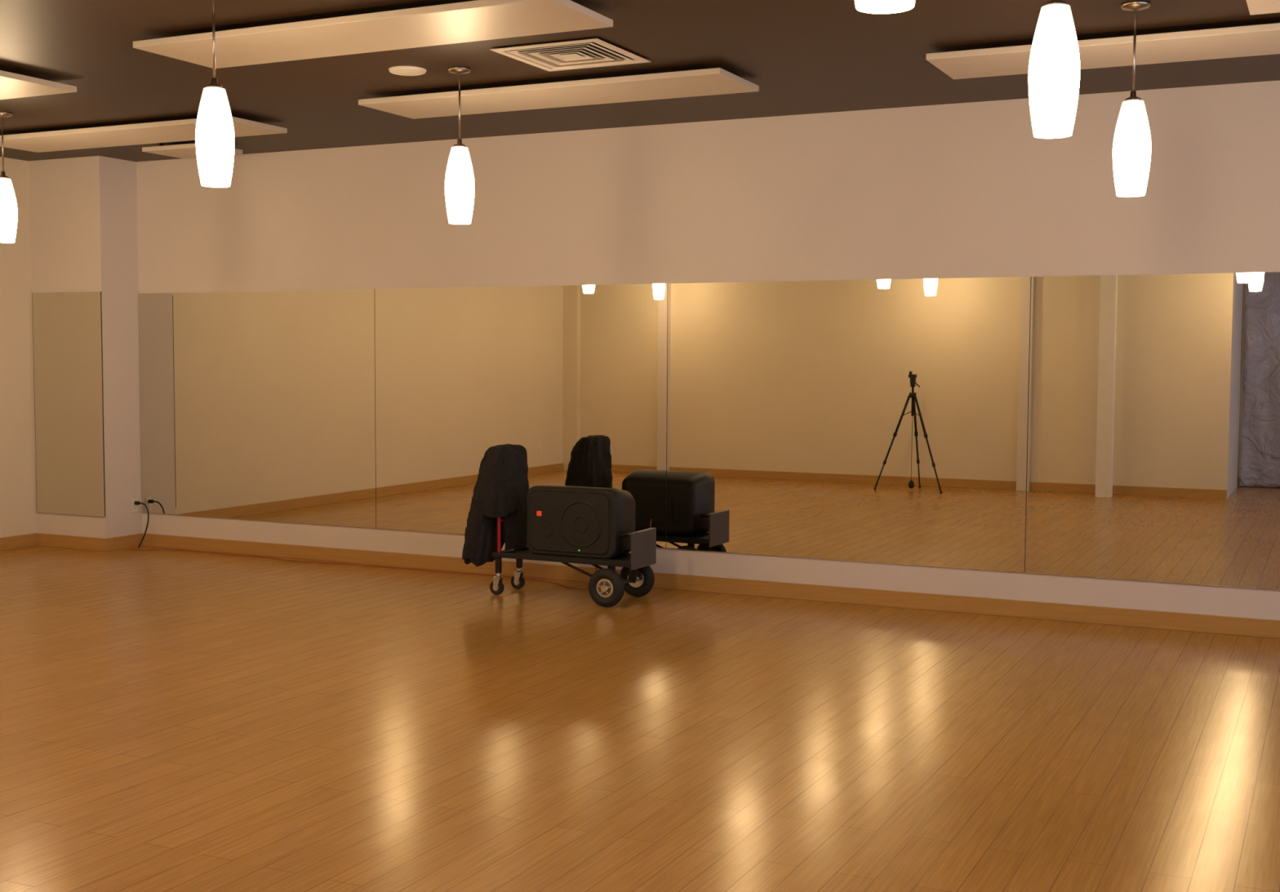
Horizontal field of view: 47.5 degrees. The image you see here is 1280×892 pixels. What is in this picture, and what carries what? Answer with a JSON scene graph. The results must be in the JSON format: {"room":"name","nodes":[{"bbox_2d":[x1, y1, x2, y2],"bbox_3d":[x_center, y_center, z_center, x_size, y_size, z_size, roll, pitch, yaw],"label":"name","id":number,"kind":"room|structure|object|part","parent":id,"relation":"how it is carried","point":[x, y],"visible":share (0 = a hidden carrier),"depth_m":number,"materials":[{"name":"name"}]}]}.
{"room":"exercise studio","nodes":[
{"label":"exercise studio","id":0,"kind":"room"},
{"bbox_2d":[0,156,36,537],"bbox_3d":[-6.875,-0.540,8.410,0.150,3.180,8.950,2,4,26],"label":"wall","id":1,"kind":"structure","parent":0,"point":[17,452],"depth_m":11.90,"materials":[{"name":"white paint"}]},
{"bbox_2d":[0,533,36,551],"bbox_3d":[-6.844,1.002,8.398,0.014,0.105,8.310,2,4,26],"label":"baseboard","id":2,"kind":"structure","parent":1,"relation":"attached to","point":[29,540],"depth_m":11.95,"materials":[{"name":"brown wood"}]},
{"bbox_2d":[0,546,1279,891],"bbox_3d":[-1.173,1.367,4.787,13.684,0.120,11.000,2,4,26],"label":"floor","id":3,"kind":"structure","parent":0,"point":[171,721],"depth_m":6.10,"materials":[{"name":"brown wood"}]},
{"bbox_2d":[28,155,142,538],"bbox_3d":[-4.593,-0.755,12.049,0.784,3.180,0.400,2,4,26],"label":"pillar","id":4,"kind":"structure","parent":3,"relation":"on","point":[83,210],"depth_m":11.85,"materials":[{"name":"white paint"}]},
{"bbox_2d":[31,291,105,517],"bbox_3d":[-4.677,-0.343,11.886,0.768,1.825,0.008,2,4,26],"label":"wall mirror","id":5,"kind":"object","parent":4,"relation":"attached to","point":[68,350],"depth_m":11.88,"materials":[{"name":"mirror"}]},
{"bbox_2d":[36,533,105,551],"bbox_3d":[-4.684,0.791,11.955,0.770,0.105,0.014,2,4,26],"label":"baseboard","id":6,"kind":"structure","parent":4,"relation":"attached to","point":[42,540],"depth_m":11.95,"materials":[{"name":"brown wood"}]},
{"bbox_2d":[104,533,142,551],"bbox_3d":[-4.247,0.793,11.958,0.014,0.105,0.400,2,4,26],"label":"baseboard","id":7,"kind":"structure","parent":4,"relation":"attached to","point":[132,540],"depth_m":11.94,"materials":[{"name":"brown wood"}]},
{"bbox_2d":[131,498,137,512],"bbox_3d":[-4.192,0.494,12.057,0.009,0.114,0.070,2,4,26],"label":"wall outlet","id":8,"kind":"object","parent":4,"relation":"attached to","point":[134,508],"depth_m":12.05,"materials":[{"name":"white plastic"}]},
{"bbox_2d":[129,501,596,590],"bbox_3d":[-2.186,0.704,10.994,4.543,0.421,0.344,2,4,29],"label":"extension cord","id":9,"kind":"object","parent":3,"relation":"on","point":[135,503],"visible":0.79,"depth_m":11.17,"materials":[{"name":"black plastic"}]},
{"bbox_2d":[489,517,656,607],"bbox_3d":[-0.457,0.521,9.631,1.082,0.974,0.520,2,4,26],"label":"equipment cart","id":10,"kind":"object","parent":3,"relation":"on","point":[606,588],"visible":0.9,"depth_m":9.48,"materials":[{"name":"black metal"}]},
{"bbox_2d":[462,444,528,567],"bbox_3d":[-0.962,0.395,9.844,0.339,0.818,0.477,2,4,26],"label":"jacket","id":11,"kind":"object","parent":10,"relation":"on","point":[501,488],"visible":0.92,"depth_m":9.70,"materials":[{"name":"fabric"}]},
{"bbox_3d":[-0.949,0.790,9.735,0.036,0.120,0.030,2,4,26],"label":"caster post","id":12,"kind":"part","parent":10,"relation":"part of","materials":[{"name":"black metal"}]},
{"bbox_3d":[-0.829,0.775,9.982,0.036,0.120,0.030,2,4,26],"label":"caster post","id":13,"kind":"part","parent":10,"relation":"part of","materials":[{"name":"black metal"}]},
{"bbox_3d":[-0.520,0.742,9.486,1.030,0.032,0.030,2,4,26],"label":"rail","id":14,"kind":"part","parent":10,"relation":"part of","materials":[{"name":"black metal"}]},
{"bbox_2d":[526,484,635,559],"bbox_3d":[-0.364,0.487,9.578,0.684,0.450,0.395,2,4,26],"label":"speaker","id":15,"kind":"object","parent":10,"relation":"on","point":[564,521],"visible":0.96,"depth_m":9.40},
{"bbox_2d":[529,490,609,555],"bbox_3d":[-0.461,0.497,9.417,0.590,0.400,0.010,2,4,26],"label":"grille","id":16,"kind":"object","parent":15,"relation":"attached to","point":[562,522],"depth_m":9.41,"materials":[{"name":"black"}]},
{"bbox_3d":[-0.091,0.574,9.413,0.044,0.024,0.177,2,4,26],"label":"handle","id":17,"kind":"part","parent":15,"relation":"part of","materials":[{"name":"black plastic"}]},
{"bbox_3d":[0.024,0.668,9.407,0.012,0.235,0.360,2,4,26],"label":"plate","id":18,"kind":"part","parent":10,"relation":"part of","materials":[{"name":"grey metal"}]},
{"bbox_2d":[0,0,1279,161],"bbox_3d":[-1.156,-1.926,4.582,13.684,0.120,11.000,2,4,26],"label":"ceiling","id":19,"kind":"structure","parent":0,"point":[803,56],"depth_m":7.87,"materials":[{"name":"brown paint"}]},
{"bbox_2d":[0,111,17,243],"bbox_3d":[-4.196,-1.769,9.575,0.163,0.845,0.163,-2,4,-32],"label":"pendant lamp","id":20,"kind":"object","parent":19,"relation":"hanging from","point":[8,206],"visible":1,"depth_m":9.54,"materials":[{"name":"white glass"}]},
{"bbox_3d":[-4.195,-1.982,9.562,0.011,0.362,0.011,2,4,26],"label":"stem","id":21,"kind":"part","parent":20,"relation":"part of","materials":[{"name":"silver metal"}]},
{"bbox_3d":[-4.197,-1.556,9.589,0.163,0.419,0.163,2,4,26],"label":"lamp shade","id":22,"kind":"part","parent":20,"relation":"part of","materials":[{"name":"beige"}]},
{"bbox_2d":[0,70,76,99],"bbox_3d":[-4.451,-2.087,8.662,2.370,0.032,0.580,2,4,26],"label":"panel board","id":23,"kind":"object","parent":19,"relation":"attached to","point":[12,85],"visible":1,"depth_m":8.28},
{"bbox_2d":[0,116,287,152],"bbox_3d":[-3.603,-2.178,10.182,2.370,0.032,0.580,2,4,26],"label":"panel board","id":24,"kind":"object","parent":19,"relation":"attached to","point":[184,130],"visible":0.75,"depth_m":10.09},
{"bbox_2d":[142,142,242,158],"bbox_3d":[-3.367,-2.223,10.933,0.600,0.032,0.420,2,4,26],"label":"panel board","id":25,"kind":"object","parent":19,"relation":"attached to","point":[185,150],"visible":0.71,"depth_m":10.86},
{"bbox_2d":[195,0,234,187],"bbox_3d":[-1.842,-1.553,6.288,0.163,0.845,0.163,-2,4,-32],"label":"pendant lamp","id":26,"kind":"object","parent":19,"relation":"hanging from","point":[215,131],"visible":1,"depth_m":6.25,"materials":[{"name":"brushed nickel"},{"name":"frosted white glass"}]},
{"bbox_3d":[-1.841,-1.766,6.275,0.011,0.362,0.011,2,4,26],"label":"stem","id":27,"kind":"part","parent":26,"relation":"part of","materials":[{"name":"silver metal"}]},
{"bbox_3d":[-1.843,-1.340,6.301,0.163,0.419,0.163,2,4,26],"label":"lamp shade","id":28,"kind":"part","parent":26,"relation":"part of","materials":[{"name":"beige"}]},
{"bbox_2d":[133,0,613,68],"bbox_3d":[-1.315,-1.964,6.927,2.370,0.032,0.580,2,4,26],"label":"panel board","id":29,"kind":"object","parent":19,"relation":"attached to","point":[474,20],"visible":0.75,"depth_m":6.81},
{"bbox_2d":[388,66,426,75],"bbox_3d":[-1.285,-2.073,8.030,0.208,0.016,0.208,2,4,26],"label":"ceiling speaker","id":30,"kind":"object","parent":19,"relation":"in","point":[399,70],"depth_m":8.00},
{"bbox_2d":[444,66,474,224],"bbox_3d":[-0.997,-1.657,8.032,0.163,0.845,0.163,-2,4,-32],"label":"pendant lamp","id":31,"kind":"object","parent":19,"relation":"hanging from","point":[460,179],"visible":1,"depth_m":7.99,"materials":[{"name":"white glass"}]},
{"bbox_3d":[-0.996,-1.870,8.018,0.011,0.362,0.011,2,4,26],"label":"stem","id":32,"kind":"part","parent":31,"relation":"part of","materials":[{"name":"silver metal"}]},
{"bbox_3d":[-0.998,-1.444,8.045,0.163,0.419,0.163,2,4,26],"label":"lamp shade","id":33,"kind":"part","parent":31,"relation":"part of","materials":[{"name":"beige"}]},
{"bbox_2d":[358,67,759,119],"bbox_3d":[-0.513,-2.060,8.536,2.370,0.032,0.580,2,4,26],"label":"panel board","id":34,"kind":"object","parent":19,"relation":"attached to","point":[714,81],"visible":1,"depth_m":8.41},
{"bbox_2d":[489,38,650,71],"bbox_3d":[-0.355,-2.041,7.587,0.620,0.016,0.620,2,4,26],"label":"air diffuser","id":35,"kind":"object","parent":19,"relation":"in","point":[594,52],"depth_m":7.57,"materials":[{"name":"white metal"}]},
{"bbox_2d":[854,0,915,13],"bbox_3d":[0.512,-1.337,3.001,0.163,0.845,0.163,-2,4,-32],"label":"pendant lamp","id":36,"kind":"object","parent":19,"relation":"hanging from","point":[874,6],"visible":1,"depth_m":3.08,"materials":[{"name":"white glass"}]},
{"bbox_2d":[1028,0,1079,138],"bbox_3d":[1.357,-1.441,4.745,0.163,0.845,0.163,-2,4,-32],"label":"pendant lamp","id":37,"kind":"object","parent":19,"relation":"hanging from","point":[1054,67],"visible":1,"depth_m":4.70,"materials":[{"name":"frosted white glass"},{"name":"brushed nickel"}]},
{"bbox_2d":[925,22,1279,79],"bbox_3d":[2.645,-1.956,7.123,2.370,0.032,0.580,2,4,26],"label":"panel board","id":38,"kind":"object","parent":19,"relation":"attached to","point":[1256,39],"visible":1,"depth_m":7.17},
{"bbox_2d":[1112,0,1151,196],"bbox_3d":[2.202,-1.545,6.488,0.163,0.845,0.163,-2,4,-32],"label":"pendant lamp","id":39,"kind":"object","parent":19,"relation":"hanging from","point":[1131,147],"visible":1,"depth_m":6.45,"materials":[{"name":"frosted white glass"},{"name":"brushed nickel"}]},
{"bbox_3d":[2.201,-1.332,6.501,0.163,0.419,0.163,2,4,26],"label":"lamp shade","id":40,"kind":"part","parent":39,"relation":"part of","materials":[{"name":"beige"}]},
{"bbox_3d":[2.203,-1.758,6.475,0.011,0.362,0.011,2,4,26],"label":"stem","id":41,"kind":"part","parent":39,"relation":"part of","materials":[{"name":"silver metal"}]},
{"bbox_2d":[1246,0,1279,14],"bbox_3d":[3.622,-1.857,5.609,2.370,0.032,0.580,2,4,26],"label":"panel board","id":42,"kind":"object","parent":19,"relation":"attached to","point":[1255,6],"visible":1,"depth_m":6.23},
{"bbox_2d":[136,80,1279,620],"bbox_3d":[1.198,-0.571,9.559,13.684,3.180,0.150,2,4,26],"label":"wall","id":43,"kind":"structure","parent":0,"point":[960,190],"depth_m":9.60,"materials":[{"name":"white paint"}]},
{"bbox_2d":[138,271,1279,591],"bbox_3d":[1.311,-0.161,9.440,12.140,1.825,0.008,2,4,26],"label":"wall mirror","id":44,"kind":"object","parent":43,"relation":"attached to","point":[1107,427],"depth_m":9.61,"materials":[{"name":"mirror"}]},
{"bbox_2d":[142,533,1279,639],"bbox_3d":[1.514,0.981,9.408,12.586,0.105,0.014,2,4,26],"label":"baseboard","id":45,"kind":"structure","parent":43,"relation":"attached to","point":[1270,628],"depth_m":9.60,"materials":[{"name":"wood"}]}
]}

